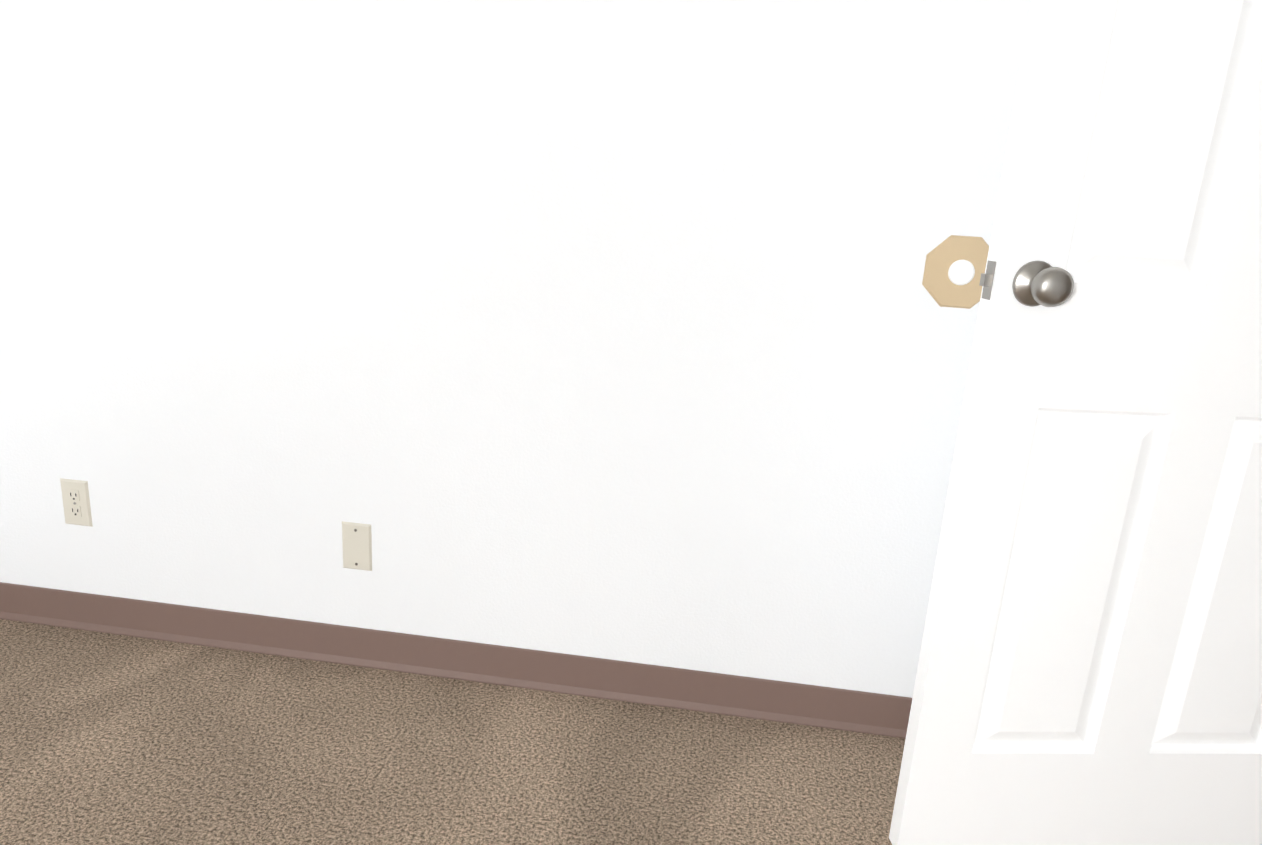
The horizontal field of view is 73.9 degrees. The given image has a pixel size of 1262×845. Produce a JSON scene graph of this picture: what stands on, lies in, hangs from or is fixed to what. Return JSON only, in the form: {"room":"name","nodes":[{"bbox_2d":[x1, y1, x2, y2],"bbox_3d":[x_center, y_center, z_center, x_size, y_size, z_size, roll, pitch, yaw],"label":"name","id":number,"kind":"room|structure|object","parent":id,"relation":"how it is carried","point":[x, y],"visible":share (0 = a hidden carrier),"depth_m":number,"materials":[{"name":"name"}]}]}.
{"room":"empty office room","nodes":[
{"label":"empty office room","id":0,"kind":"room"},
{"bbox_2d":[0,619,904,844],"bbox_3d":[1.327,1.245,0.140,6.815,0.100,8.270,5,15,6],"label":"floor","id":1,"kind":"structure","parent":0,"point":[109,739],"depth_m":1.67,"materials":[{"name":"carpet"}]},
{"bbox_2d":[0,0,1030,697],"bbox_3d":[-0.083,-0.523,1.685,3.111,2.330,0.120,5,15,6],"label":"wall","id":2,"kind":"structure","parent":0,"point":[626,330],"depth_m":1.73,"materials":[{"name":"paint"}]},
{"bbox_2d":[60,478,92,526],"bbox_3d":[-1.306,0.189,1.972,0.070,0.114,0.007,5,15,6],"label":"duplex electrical outlet","id":3,"kind":"object","parent":2,"relation":"attached to","point":[76,502],"visible":1,"depth_m":1.97,"materials":[{"name":"beige plastic"}]},
{"bbox_2d":[342,521,371,570],"bbox_3d":[-0.623,0.282,1.903,0.070,0.114,0.006,5,15,6],"label":"blank wall plate","id":4,"kind":"object","parent":2,"relation":"attached to","point":[357,544],"visible":1,"depth_m":1.90,"materials":[{"name":"beige plastic"}]},
{"bbox_2d":[0,582,911,738],"bbox_3d":[-0.206,0.568,1.911,2.961,0.094,0.024,5,15,6],"label":"baseboard","id":5,"kind":"structure","parent":2,"relation":"attached to","point":[780,701],"depth_m":1.89,"materials":[{"name":"brown"}]},
{"bbox_2d":[922,235,988,308],"bbox_3d":[0.623,-0.283,1.583,0.134,0.134,0.010,5,15,6],"label":"bumper cover","id":6,"kind":"object","parent":2,"relation":"attached to","point":[955,267],"visible":0.98,"depth_m":1.58,"materials":[{"name":"beige wood"}]},
{"bbox_2d":[889,0,1261,844],"bbox_3d":[0.907,-0.206,1.277,0.776,2.030,0.166,2,15,-5],"label":"bedroom door","id":7,"kind":"structure","parent":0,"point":[1089,670],"depth_m":1.33,"materials":[{"name":"white paint"}]}
]}

